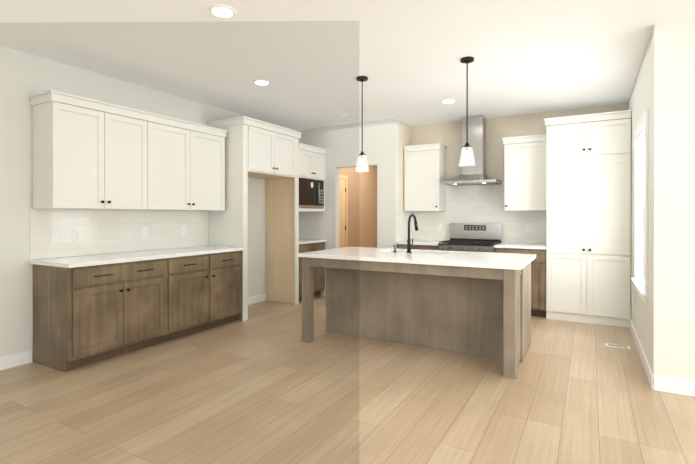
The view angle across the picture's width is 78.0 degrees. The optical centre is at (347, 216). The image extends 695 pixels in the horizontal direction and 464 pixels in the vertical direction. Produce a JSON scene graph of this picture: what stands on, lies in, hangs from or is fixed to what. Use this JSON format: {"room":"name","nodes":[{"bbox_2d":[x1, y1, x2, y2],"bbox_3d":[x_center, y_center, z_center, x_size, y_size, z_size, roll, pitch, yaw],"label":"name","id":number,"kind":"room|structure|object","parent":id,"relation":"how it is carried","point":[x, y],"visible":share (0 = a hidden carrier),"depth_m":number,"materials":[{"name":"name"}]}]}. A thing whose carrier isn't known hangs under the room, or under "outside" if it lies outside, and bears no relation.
{"room":"kitchen","nodes":[
{"label":"kitchen","id":0,"kind":"room"},
{"bbox_2d":[0,46,376,361],"bbox_3d":[-2.204,-0.076,5.068,0.120,2.750,12.120,0,0,29],"label":"wall","id":1,"kind":"structure","parent":0,"point":[23,76],"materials":[{"name":"white paint"}]},
{"bbox_2d":[0,349,31,370],"bbox_3d":[-3.966,1.253,1.816,0.013,0.112,4.655,0,0,29],"label":"baseboard","id":2,"kind":"structure","parent":1,"relation":"attached to","point":[13,360],"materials":[{"name":"white paint"}]},
{"bbox_2d":[29,90,152,209],"bbox_3d":[-2.433,-0.563,4.176,0.341,0.986,0.965,0,0,29],"label":"upper cabinet","id":3,"kind":"object","parent":1,"relation":"attached to","point":[88,153],"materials":[{"name":"white paint"}]},
{"bbox_2d":[29,209,207,259],"bbox_3d":[-2.327,0.157,4.721,0.005,0.453,2.053,0,0,29],"label":"backsplash","id":4,"kind":"structure","parent":1,"relation":"attached to","point":[109,231],"depth_m":4.49,"materials":[{"name":"tile"}]},
{"bbox_2d":[52,230,69,242],"bbox_3d":[-2.698,0.187,4.050,0.010,0.115,0.162,0,0,29],"label":"switch plate","id":5,"kind":"object","parent":4,"relation":"attached to","point":[60,236],"depth_m":4.04,"materials":[{"name":"white plastic"}]},
{"bbox_2d":[73,230,80,241],"bbox_3d":[-2.627,0.187,4.177,0.007,0.115,0.070,0,0,29],"label":"electrical outlet","id":6,"kind":"object","parent":4,"relation":"attached to","point":[76,235],"depth_m":4.17,"materials":[{"name":"white plastic"}]},
{"bbox_2d":[141,227,146,236],"bbox_3d":[-2.274,0.175,4.804,0.007,0.115,0.070,0,0,29],"label":"electrical outlet","id":7,"kind":"object","parent":4,"relation":"attached to","point":[143,231],"depth_m":4.80,"materials":[{"name":"white plastic"}]},
{"bbox_2d":[180,225,184,234],"bbox_3d":[-2.016,0.168,5.261,0.007,0.115,0.070,0,0,29],"label":"electrical outlet","id":8,"kind":"object","parent":4,"relation":"attached to","point":[182,229],"depth_m":5.25,"materials":[{"name":"white plastic"}]},
{"bbox_2d":[153,114,224,209],"bbox_3d":[-1.972,-0.566,4.992,0.341,0.986,1.150,0,0,29],"label":"upper cabinet","id":9,"kind":"object","parent":1,"relation":"attached to","point":[189,158],"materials":[{"name":"white paint"}]},
{"bbox_2d":[248,293,265,304],"bbox_3d":[-1.532,1.239,6.128,0.013,0.112,1.120,0,0,29],"label":"baseboard","id":10,"kind":"structure","parent":1,"relation":"attached to","point":[262,297],"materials":[{"name":"white paint"}]},
{"bbox_2d":[339,175,347,247],"bbox_3d":[-0.232,0.233,8.354,0.081,2.110,0.960,0,0,29],"label":"hall door","id":11,"kind":"structure","parent":1,"relation":"in","point":[343,210],"depth_m":8.65,"materials":[{"name":"brown wood"}]},
{"bbox_2d":[0,295,694,463],"bbox_3d":[1.302,1.335,3.025,8.240,0.060,12.240,0,0,29],"label":"floor","id":12,"kind":"structure","parent":0,"point":[263,384],"depth_m":2.98,"materials":[{"name":"brown wood"}]},
{"bbox_2d":[33,258,169,371],"bbox_3d":[-2.323,0.862,4.100,0.611,0.880,0.930,0,0,29],"label":"base cabinet","id":13,"kind":"object","parent":12,"relation":"on","point":[89,309],"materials":[{"name":"brown wood"}]},
{"bbox_2d":[30,246,243,269],"bbox_3d":[-2.050,0.403,4.565,0.627,0.036,2.052,0,0,29],"label":"countertop","id":14,"kind":"structure","parent":13,"relation":"on","point":[149,255],"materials":[{"name":"white stone"}]},
{"bbox_2d":[170,250,241,339],"bbox_3d":[-1.824,0.860,4.984,0.611,0.880,1.102,0,0,29],"label":"base cabinet","id":15,"kind":"object","parent":12,"relation":"on","point":[206,289],"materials":[{"name":"brown wood"}]},
{"bbox_2d":[207,116,301,320],"bbox_3d":[-1.245,0.032,5.962,0.655,2.528,1.218,0,0,29],"label":"surround","id":16,"kind":"object","parent":12,"relation":"on","point":[267,152],"depth_m":5.79,"materials":[{"name":"white paint"}]},
{"bbox_2d":[299,143,326,301],"bbox_3d":[-0.783,0.104,6.805,0.631,2.378,0.748,0,0,29],"label":"tall cabinet","id":17,"kind":"object","parent":12,"relation":"on","point":[312,162],"depth_m":6.71,"materials":[{"name":"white wood"}]},
{"bbox_2d":[299,178,323,208],"bbox_3d":[-0.746,-0.351,6.783,0.492,0.454,0.700,0,0,29],"label":"microwave","id":18,"kind":"object","parent":17,"relation":"in","point":[311,193],"depth_m":6.67,"materials":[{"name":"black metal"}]},
{"bbox_2d":[301,259,530,378],"bbox_3d":[0.706,0.861,4.440,2.102,0.880,1.124,0,0,29],"label":"kitchen island","id":19,"kind":"object","parent":12,"relation":"on","point":[473,303],"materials":[{"name":"brown wood"}]},
{"bbox_2d":[297,247,532,270],"bbox_3d":[0.597,0.404,4.238,2.176,0.036,0.715,0,0,29],"label":"island countertop","id":20,"kind":"structure","parent":19,"relation":"on","point":[498,262],"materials":[{"name":"white stone"}]},
{"bbox_2d":[393,214,417,252],"bbox_3d":[0.643,0.178,4.678,0.252,0.413,0.297,0,0,29],"label":"faucet","id":21,"kind":"object","parent":20,"relation":"on","point":[409,245],"visible":1,"depth_m":4.54,"materials":[{"name":"black metal"}]},
{"bbox_2d":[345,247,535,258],"bbox_3d":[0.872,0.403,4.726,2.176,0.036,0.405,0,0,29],"label":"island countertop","id":22,"kind":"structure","parent":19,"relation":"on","point":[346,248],"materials":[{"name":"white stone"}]},
{"bbox_2d":[396,240,440,249],"bbox_3d":[1.157,0.837,6.514,0.640,0.915,0.646,0,0,29],"label":"base cabinet","id":23,"kind":"object","parent":12,"relation":"on","point":[425,244],"visible":0.04,"depth_m":6.26,"materials":[{"name":"brown wood"}]},
{"bbox_2d":[438,223,501,252],"bbox_3d":[1.754,0.701,6.141,0.758,1.190,0.708,0,0,29],"label":"range","id":24,"kind":"object","parent":12,"relation":"on","point":[477,237],"visible":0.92,"depth_m":6.26,"materials":[{"name":"silver metal"}]},
{"bbox_2d":[494,242,545,316],"bbox_3d":[2.374,0.839,5.827,0.626,0.915,0.646,0,0,29],"label":"base cabinet","id":25,"kind":"object","parent":12,"relation":"on","point":[538,285],"visible":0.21,"depth_m":5.49,"materials":[{"name":"brown wood"}]},
{"bbox_2d":[544,110,631,327],"bbox_3d":[3.028,0.034,5.456,0.920,2.528,0.645,0,0,29],"label":"pantry cabinet","id":26,"kind":"object","parent":12,"relation":"on","point":[588,218],"visible":0.96,"depth_m":5.19,"materials":[{"name":"white paint"}]},
{"bbox_2d":[605,343,630,348],"bbox_3d":[2.705,1.298,4.300,0.210,0.005,0.100,0,0,29],"label":"floor vent","id":27,"kind":"object","parent":12,"relation":"in","point":[617,346],"visible":1,"depth_m":4.28,"materials":[{"name":"white plastic"}]},
{"bbox_2d":[0,0,694,129],"bbox_3d":[1.302,-1.494,3.015,8.240,0.100,12.240,0,0,29],"label":"ceiling","id":28,"kind":"structure","parent":0,"point":[311,60],"depth_m":3.75,"materials":[{"name":"white paint"}]},
{"bbox_2d":[208,4,236,17],"bbox_3d":[-0.878,-1.438,3.018,0.196,0.013,0.196,0,0,29],"label":"recessed light","id":29,"kind":"object","parent":28,"relation":"in","point":[222,10],"visible":1,"depth_m":2.99,"materials":[{"name":"white paint"}]},
{"bbox_2d":[253,79,270,84],"bbox_3d":[-0.923,-1.443,4.627,0.196,0.013,0.196,0,0,29],"label":"recessed light","id":30,"kind":"object","parent":28,"relation":"in","point":[261,82],"depth_m":4.61,"materials":[{"name":"white paint"}]},
{"bbox_2d":[339,114,347,117],"bbox_3d":[-0.060,-1.437,6.156,0.136,0.034,0.136,0,0,29],"label":"smoke detector","id":31,"kind":"object","parent":28,"relation":"attached to","point":[343,115],"depth_m":6.13,"materials":[{"name":"white plastic"}]},
{"bbox_2d":[355,76,368,171],"bbox_3d":[0.153,-0.961,4.492,0.148,0.976,0.148,0,0,29],"label":"pendant light","id":32,"kind":"object","parent":28,"relation":"hanging from","point":[362,155],"visible":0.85,"depth_m":4.48,"materials":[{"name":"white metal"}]},
{"bbox_2d":[440,99,455,102],"bbox_3d":[1.265,-1.445,5.391,0.196,0.013,0.196,0,0,29],"label":"recessed light","id":33,"kind":"object","parent":28,"relation":"in","point":[448,100],"visible":1,"depth_m":5.36,"materials":[{"name":"white paint"}]},
{"bbox_2d":[459,56,474,165],"bbox_3d":[1.099,-0.959,3.947,0.148,0.976,0.148,0,0,29],"label":"pendant light","id":34,"kind":"object","parent":28,"relation":"hanging from","point":[467,155],"visible":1,"depth_m":3.94,"materials":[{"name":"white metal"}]},
{"bbox_2d":[576,80,595,85],"bbox_3d":[2.580,-1.443,4.649,0.196,0.013,0.196,0,0,29],"label":"recessed light","id":35,"kind":"object","parent":28,"relation":"in","point":[584,82],"visible":0.88,"depth_m":4.61,"materials":[{"name":"white paint"}]},
{"bbox_2d":[296,119,398,295],"bbox_3d":[-0.052,-0.082,6.896,1.830,2.750,0.120,0,0,29],"label":"wall","id":36,"kind":"structure","parent":0,"point":[387,169],"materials":[{"name":"white paint"}]},
{"bbox_2d":[299,212,330,239],"bbox_3d":[-0.572,0.150,7.118,0.692,0.451,0.004,0,0,29],"label":"backsplash","id":37,"kind":"structure","parent":36,"relation":"attached to","point":[314,225],"depth_m":7.09,"materials":[{"name":"tile"}]},
{"bbox_2d":[399,120,410,240],"bbox_3d":[0.852,-0.082,6.759,0.120,2.750,0.530,0,0,29],"label":"wall","id":38,"kind":"structure","parent":0,"point":[404,134],"depth_m":6.63,"materials":[{"name":"beige paint"}]},
{"bbox_2d":[396,211,411,241],"bbox_3d":[0.879,0.150,6.678,0.005,0.453,0.634,0,0,29],"label":"backsplash","id":39,"kind":"object","parent":38,"relation":"attached to","point":[402,217],"visible":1,"depth_m":6.62,"materials":[{"name":"tile"}]},
{"bbox_2d":[411,103,627,243],"bbox_3d":[2.396,-0.080,6.261,3.060,2.750,0.120,0,0,29],"label":"wall","id":40,"kind":"structure","parent":0,"point":[449,134],"depth_m":6.32,"materials":[{"name":"beige paint"}]},
{"bbox_2d":[403,143,446,210],"bbox_3d":[1.203,-0.581,6.639,0.581,1.006,0.375,0,0,29],"label":"upper cabinet","id":41,"kind":"object","parent":40,"relation":"attached to","point":[424,174],"visible":1,"depth_m":6.52,"materials":[{"name":"white paint"}]},
{"bbox_2d":[441,115,501,185],"bbox_3d":[1.806,-0.958,6.229,0.760,0.987,0.494,0,0,29],"label":"range hood","id":42,"kind":"object","parent":40,"relation":"attached to","point":[475,174],"visible":1,"depth_m":6.20,"materials":[{"name":"silver metal"}]},
{"bbox_2d":[412,182,545,243],"bbox_3d":[1.921,-0.036,6.456,2.037,0.940,0.005,0,0,29],"label":"backsplash","id":43,"kind":"structure","parent":40,"relation":"attached to","point":[474,203],"depth_m":6.42,"materials":[{"name":"tile"}]},
{"bbox_2d":[437,224,441,230],"bbox_3d":[1.439,0.174,6.722,0.070,0.115,0.007,0,0,29],"label":"electrical outlet","id":44,"kind":"object","parent":43,"relation":"attached to","point":[439,227],"visible":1,"depth_m":6.72,"materials":[{"name":"white plastic"}]},
{"bbox_2d":[526,225,531,232],"bbox_3d":[2.571,0.176,6.083,0.070,0.115,0.007,0,0,29],"label":"electrical outlet","id":45,"kind":"object","parent":43,"relation":"attached to","point":[528,228],"visible":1,"depth_m":6.08,"materials":[{"name":"white plastic"}]},
{"bbox_2d":[502,134,545,210],"bbox_3d":[2.464,-0.579,5.927,0.572,1.006,0.375,0,0,29],"label":"upper cabinet","id":46,"kind":"object","parent":40,"relation":"attached to","point":[524,173],"visible":0.92,"depth_m":5.80,"materials":[{"name":"white paint"}]},
{"bbox_2d":[628,21,673,377],"bbox_3d":[3.003,-0.074,4.345,0.120,2.750,2.620,0,0,29],"label":"wall","id":47,"kind":"structure","parent":0,"point":[660,108],"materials":[{"name":"white paint"}]},
{"bbox_2d":[631,109,647,305],"bbox_3d":[2.774,-0.077,3.998,0.153,1.632,1.080,0,0,29],"label":"kitchen window","id":48,"kind":"structure","parent":47,"relation":"in","point":[641,208],"depth_m":4.36,"materials":[{"name":"white paint"}]},
{"bbox_2d":[630,319,652,382],"bbox_3d":[2.796,1.246,4.116,0.013,0.112,1.990,0,0,29],"label":"baseboard","id":49,"kind":"structure","parent":47,"relation":"attached to","point":[643,357],"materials":[{"name":"white paint"}]},
{"bbox_2d":[637,282,646,356],"bbox_3d":[2.799,0.972,3.987,0.120,0.660,0.870,0,0,29],"label":"wall","id":50,"kind":"structure","parent":47,"relation":"attached to","point":[642,320],"depth_m":3.92,"materials":[{"name":"white paint"}]},
{"bbox_2d":[650,373,694,396],"bbox_3d":[3.697,1.251,2.447,3.223,0.112,0.014,0,0,29],"label":"baseboard","id":51,"kind":"structure","parent":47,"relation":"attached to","point":[672,385],"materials":[{"name":"white paint"}]},
{"bbox_2d":[673,17,694,380],"bbox_3d":[3.848,-0.068,2.433,3.230,2.750,0.120,0,0,29],"label":"wall jog","id":52,"kind":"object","parent":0,"point":[684,216],"visible":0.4,"depth_m":3.14,"materials":[{"name":"white paint"}]}
]}

